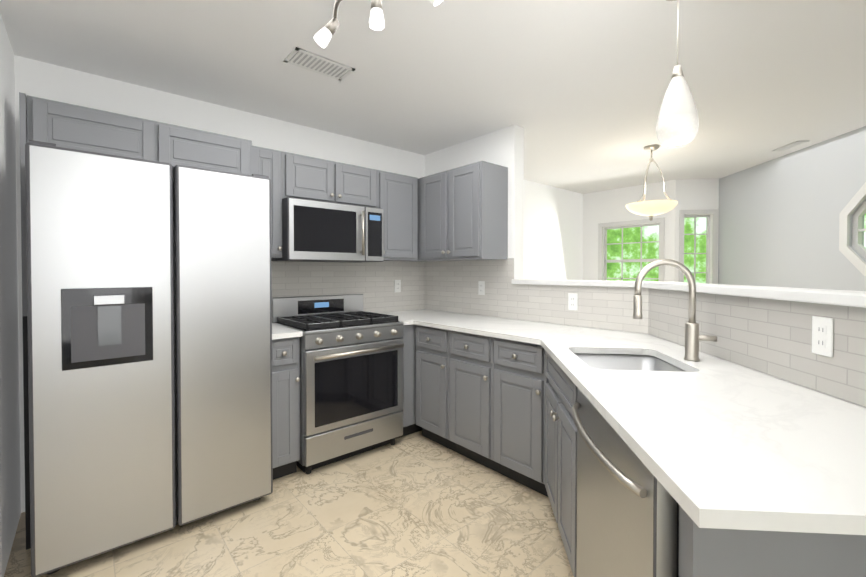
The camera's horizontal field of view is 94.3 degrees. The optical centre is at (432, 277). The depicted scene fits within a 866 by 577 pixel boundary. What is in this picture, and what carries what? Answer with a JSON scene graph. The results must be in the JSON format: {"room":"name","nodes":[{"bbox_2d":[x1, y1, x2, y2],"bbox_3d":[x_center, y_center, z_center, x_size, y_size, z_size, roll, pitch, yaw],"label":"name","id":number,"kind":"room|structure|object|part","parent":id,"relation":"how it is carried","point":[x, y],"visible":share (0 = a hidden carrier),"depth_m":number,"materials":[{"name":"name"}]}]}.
{"room":"kitchen","nodes":[
{"label":"kitchen","id":0,"kind":"room"},
{"bbox_2d":[0,13,20,576],"bbox_3d":[-0.156,0.081,-0.334,0.120,2.420,6.620,-1,1,-41],"label":"wall","id":1,"kind":"structure","parent":0,"point":[10,490],"depth_m":1.87,"materials":[{"name":"white paint"}]},
{"bbox_2d":[0,529,0,576],"bbox_3d":[-1.338,0.209,1.053,0.138,2.125,1.130,-1,1,-41],"label":"door frame","id":2,"kind":"structure","parent":1,"relation":"attached to","point":[0,552],"depth_m":1.53,"materials":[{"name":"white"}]},
{"bbox_2d":[4,430,573,576],"bbox_3d":[1.930,1.268,3.383,10.700,0.060,9.500,-1,1,-41],"label":"floor","id":3,"kind":"structure","parent":0,"point":[416,504],"depth_m":1.99,"materials":[{"name":"stone"}]},
{"bbox_2d":[25,140,272,576],"bbox_3d":[-1.489,0.349,2.187,0.955,1.812,0.767,-1,1,-41],"label":"refrigerator","id":4,"kind":"object","parent":3,"relation":"on","point":[149,303],"visible":1,"depth_m":1.83,"materials":[{"name":"grey metal"}]},
{"bbox_2d":[272,337,299,479],"bbox_3d":[-1.101,0.806,2.663,0.220,0.884,0.598,-1,1,-41],"label":"base cabinet","id":5,"kind":"object","parent":3,"relation":"on","point":[285,351],"depth_m":2.46,"materials":[{"name":"grey paint"}]},
{"bbox_2d":[272,294,403,473],"bbox_3d":[-0.687,0.697,2.933,0.754,1.095,0.693,-1,1,-41],"label":"range","id":6,"kind":"object","parent":3,"relation":"on","point":[351,377],"visible":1,"depth_m":2.71,"materials":[{"name":"silver metal"}]},
{"bbox_2d":[395,324,411,438],"bbox_3d":[-0.392,0.798,3.274,0.128,0.884,0.598,-1,1,-41],"label":"base cabinet","id":7,"kind":"object","parent":3,"relation":"on","point":[407,329],"depth_m":3.05,"materials":[{"name":"grey paint"}]},
{"bbox_2d":[412,324,443,445],"bbox_3d":[0.204,0.800,3.141,0.598,0.884,0.377,-1,1,-41],"label":"base cabinet","id":8,"kind":"object","parent":3,"relation":"on","point":[427,342],"depth_m":2.97,"materials":[{"name":"grey paint"}]},
{"bbox_2d":[444,329,482,463],"bbox_3d":[0.458,0.804,2.847,0.598,0.884,0.400,-1,1,-41],"label":"base cabinet","id":9,"kind":"object","parent":3,"relation":"on","point":[461,349],"depth_m":2.70,"materials":[{"name":"grey paint"}]},
{"bbox_2d":[480,336,531,355],"bbox_3d":[0.712,0.809,2.510,0.653,0.884,0.442,-1,1,-41],"label":"base cabinet","id":10,"kind":"object","parent":3,"relation":"on","point":[487,344],"depth_m":2.47,"materials":[{"name":"grey paint"}]},
{"bbox_2d":[480,344,576,576],"bbox_3d":[0.886,0.818,1.822,0.915,0.884,0.909,-1,1,-41],"label":"base cabinet","id":11,"kind":"object","parent":3,"relation":"on","point":[502,406],"depth_m":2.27,"materials":[{"name":"grey paint"}]},
{"bbox_2d":[571,387,678,576],"bbox_3d":[0.770,0.829,1.146,0.669,0.882,0.657,0,1,6],"label":"dishwasher","id":12,"kind":"object","parent":3,"relation":"on","point":[627,515],"visible":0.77,"depth_m":1.06,"materials":[{"name":"grey metal"}]},
{"bbox_2d":[679,505,865,576],"bbox_3d":[0.781,0.834,0.768,0.424,0.884,0.449,-1,1,-41],"label":"base cabinet","id":13,"kind":"object","parent":3,"relation":"on","point":[703,552],"depth_m":0.75,"materials":[{"name":"grey paint"}]},
{"bbox_2d":[272,309,865,534],"bbox_3d":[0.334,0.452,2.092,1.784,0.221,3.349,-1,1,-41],"label":"countertop","id":14,"kind":"structure","parent":13,"relation":"on","point":[710,441],"depth_m":0.97,"materials":[{"name":"stone"}]},
{"bbox_2d":[574,353,686,371],"bbox_3d":[0.829,0.473,1.729,0.412,0.190,0.467,0,1,6],"label":"sink","id":15,"kind":"object","parent":14,"relation":"in","point":[605,361],"depth_m":1.94,"materials":[{"name":"silver metal"}]},
{"bbox_2d":[633,259,716,360],"bbox_3d":[1.004,0.135,1.674,0.320,0.423,0.077,0,1,4],"label":"faucet","id":16,"kind":"object","parent":14,"relation":"on","point":[693,337],"visible":1,"depth_m":1.67,"materials":[{"name":"silver metal"}]},
{"bbox_3d":[0.781,0.834,0.768,0.565,0.884,0.053,0,1,6],"label":"peninsula panel","id":17,"kind":"part","parent":13,"relation":"part of","materials":[{"name":"grey paint"}]},
{"bbox_2d":[14,55,582,512],"bbox_3d":[-0.035,0.018,4.057,6.037,2.420,0.126,-1,1,-41],"label":"wall","id":18,"kind":"structure","parent":0,"point":[39,79],"depth_m":3.19,"materials":[{"name":"white paint"}]},
{"bbox_2d":[19,92,174,167],"bbox_3d":[-1.790,-0.707,2.180,0.555,0.275,0.417,-1,1,-41],"label":"upper cabinet","id":19,"kind":"object","parent":18,"relation":"attached to","point":[65,125],"depth_m":2.00,"materials":[{"name":"grey paint"}]},
{"bbox_2d":[175,125,254,174],"bbox_3d":[-1.461,-0.711,2.463,0.555,0.275,0.417,-1,1,-41],"label":"upper cabinet","id":20,"kind":"object","parent":18,"relation":"attached to","point":[193,147],"depth_m":2.35,"materials":[{"name":"grey paint"}]},
{"bbox_2d":[255,146,282,257],"bbox_3d":[-1.198,-0.493,2.759,0.221,0.720,0.317,-1,1,-41],"label":"upper cabinet","id":21,"kind":"object","parent":18,"relation":"attached to","point":[268,162],"depth_m":2.67,"materials":[{"name":"grey paint"}]},
{"bbox_2d":[283,152,378,207],"bbox_3d":[-0.827,-0.699,3.076,0.757,0.318,0.317,-1,1,-41],"label":"upper cabinet","id":22,"kind":"object","parent":18,"relation":"attached to","point":[304,177],"depth_m":2.92,"materials":[{"name":"grey paint"}]},
{"bbox_2d":[271,197,383,262],"bbox_3d":[-0.784,-0.327,3.031,0.752,0.416,0.438,-1,1,-41],"label":"microwave","id":23,"kind":"object","parent":22,"relation":"attached to","point":[316,231],"visible":0.98,"depth_m":2.85,"materials":[{"name":"grey metal"}]},
{"bbox_2d":[394,280,400,291],"bbox_3d":[-0.327,0.083,3.718,0.070,0.116,0.007,-1,1,-41],"label":"electrical outlet","id":24,"kind":"object","parent":18,"relation":"attached to","point":[397,284],"visible":1,"depth_m":3.71,"materials":[{"name":"white plastic"}]},
{"bbox_2d":[379,170,418,261],"bbox_3d":[-0.381,-0.503,3.463,0.416,0.720,0.317,-1,1,-41],"label":"upper cabinet","id":25,"kind":"object","parent":18,"relation":"attached to","point":[398,193],"depth_m":3.35,"materials":[{"name":"grey paint"}]},
{"bbox_2d":[0,0,865,193],"bbox_3d":[1.930,-1.212,3.348,10.700,0.060,9.500,-1,1,-41],"label":"ceiling","id":26,"kind":"structure","parent":0,"point":[576,90],"depth_m":2.23,"materials":[{"name":"white paint"}]},
{"bbox_2d":[283,47,354,80],"bbox_3d":[-0.619,-1.161,2.201,0.340,0.008,0.170,-1,1,-41],"label":"ceiling vent","id":27,"kind":"object","parent":26,"relation":"in","point":[307,60],"visible":1,"depth_m":2.19,"materials":[{"name":"white plastic"}]},
{"bbox_2d":[313,0,442,48],"bbox_3d":[-0.225,-1.056,1.548,0.260,0.198,0.582,-1,1,-41],"label":"spotlight","id":28,"kind":"object","parent":26,"relation":"attached to","point":[323,36],"visible":1,"depth_m":1.59,"materials":[{"name":"white glass"}]},
{"bbox_2d":[626,145,677,220],"bbox_3d":[1.986,-0.848,3.656,0.417,0.674,0.417,-1,1,-41],"label":"pendant light","id":29,"kind":"object","parent":26,"relation":"hanging from","point":[651,208],"visible":1,"depth_m":3.58,"materials":[{"name":"white glass"}]},
{"bbox_2d":[656,0,698,147],"bbox_3d":[0.976,-0.843,1.602,0.145,0.625,0.145,-1,1,-41],"label":"glass pendant light","id":30,"kind":"object","parent":26,"relation":"hanging from","point":[677,123],"visible":1,"depth_m":1.56,"materials":[{"name":"white glass"}]},
{"bbox_2d":[772,141,808,150],"bbox_3d":[3.219,-1.181,3.621,0.100,0.008,0.280,0,1,4],"label":"ceiling vent","id":31,"kind":"object","parent":26,"relation":"in","point":[790,145],"visible":0.92,"depth_m":3.60,"materials":[{"name":"white plastic"}]},
{"bbox_2d":[424,124,648,333],"bbox_3d":[0.655,0.031,3.171,0.126,2.420,2.130,-1,1,-41],"label":"wall","id":32,"kind":"structure","parent":0,"point":[450,286],"depth_m":3.15,"materials":[{"name":"tile"}]},
{"bbox_2d":[419,161,507,261],"bbox_3d":[0.242,-0.501,3.308,0.318,0.720,0.688,-1,1,-41],"label":"upper cabinet","id":33,"kind":"object","parent":32,"relation":"attached to","point":[458,214],"depth_m":3.11,"materials":[{"name":"grey paint"}]},
{"bbox_2d":[478,281,484,294],"bbox_3d":[0.405,0.091,3.359,0.007,0.116,0.070,-1,1,-41],"label":"electrical outlet","id":34,"kind":"object","parent":32,"relation":"attached to","point":[481,287],"visible":1,"depth_m":3.36,"materials":[{"name":"white plastic"}]},
{"bbox_2d":[568,293,577,310],"bbox_3d":[0.950,0.167,2.728,0.007,0.116,0.070,-1,1,-41],"label":"electrical outlet","id":35,"kind":"object","parent":32,"relation":"attached to","point":[572,301],"visible":1,"depth_m":2.72,"materials":[{"name":"white plastic"}]},
{"bbox_2d":[511,279,661,287],"bbox_3d":[1.001,0.039,2.770,0.185,0.035,1.010,-1,1,-41],"label":"sill","id":36,"kind":"structure","parent":32,"relation":"attached to","point":[603,283],"depth_m":2.69,"materials":[{"name":"white"}]},
{"bbox_2d":[582,180,675,281],"bbox_3d":[2.603,-0.003,5.526,0.120,2.420,1.345,-1,1,-41],"label":"wall","id":37,"kind":"structure","parent":0,"point":[607,206],"depth_m":5.52,"materials":[{"name":"white paint"}]},
{"bbox_2d":[598,217,664,281],"bbox_3d":[2.651,-0.221,5.403,0.115,1.070,0.860,-1,1,-41],"label":"window","id":38,"kind":"structure","parent":37,"relation":"in","point":[641,223],"depth_m":5.43,"materials":[{"name":"white wood"}]},
{"bbox_2d":[675,179,718,283],"bbox_3d":[3.281,0.005,5.017,0.560,2.420,0.120,0,1,4],"label":"wall","id":39,"kind":"structure","parent":0,"point":[697,194],"depth_m":4.95,"materials":[{"name":"white paint"}]},
{"bbox_2d":[679,209,717,283],"bbox_3d":[3.268,-0.055,4.974,0.450,1.550,0.115,0,1,4],"label":"window","id":40,"kind":"structure","parent":39,"relation":"in","point":[714,212],"depth_m":4.95,"materials":[{"name":"white wood"}]},
{"bbox_2d":[648,288,865,407],"bbox_3d":[1.223,0.679,0.873,0.139,1.190,3.001,0,1,4],"label":"wall","id":41,"kind":"structure","parent":0,"point":[772,337],"depth_m":1.40,"materials":[{"name":"tile"}]},
{"bbox_2d":[644,282,865,307],"bbox_3d":[1.222,0.066,0.875,0.185,0.035,3.020,0,1,4],"label":"sill","id":42,"kind":"structure","parent":41,"relation":"on","point":[841,297],"depth_m":1.37,"materials":[{"name":"white"}]},
{"bbox_2d":[812,316,833,356],"bbox_3d":[1.179,0.179,1.218,0.007,0.116,0.070,0,1,4],"label":"electrical outlet","id":43,"kind":"object","parent":41,"relation":"attached to","point":[822,335],"visible":1,"depth_m":1.21,"materials":[{"name":"white plastic"}]},
{"bbox_2d":[718,126,865,290],"bbox_3d":[3.382,0.041,2.468,0.120,2.420,5.050,0,1,4],"label":"wall","id":44,"kind":"structure","parent":0,"point":[778,221],"depth_m":3.80,"materials":[{"name":"white paint"}]},
{"bbox_2d":[839,182,865,275],"bbox_3d":[3.379,-0.371,2.961,0.080,0.731,0.731,0,1,4],"label":"window","id":45,"kind":"structure","parent":44,"relation":"in","point":[852,256],"depth_m":3.23,"materials":[{"name":"white"}]},
{"label":"outside","id":46,"kind":"structure","parent":0,"visible":0},
{"bbox_2d":[607,225,658,280],"bbox_3d":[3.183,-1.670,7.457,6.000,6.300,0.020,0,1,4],"label":"trees","id":47,"kind":"object","parent":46,"point":[632,251],"depth_m":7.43,"materials":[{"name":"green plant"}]},
{"bbox_2d":[684,214,865,282],"bbox_3d":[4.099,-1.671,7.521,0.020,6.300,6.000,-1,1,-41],"label":"trees","id":48,"kind":"object","parent":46,"point":[700,245],"depth_m":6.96,"materials":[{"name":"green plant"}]}
]}

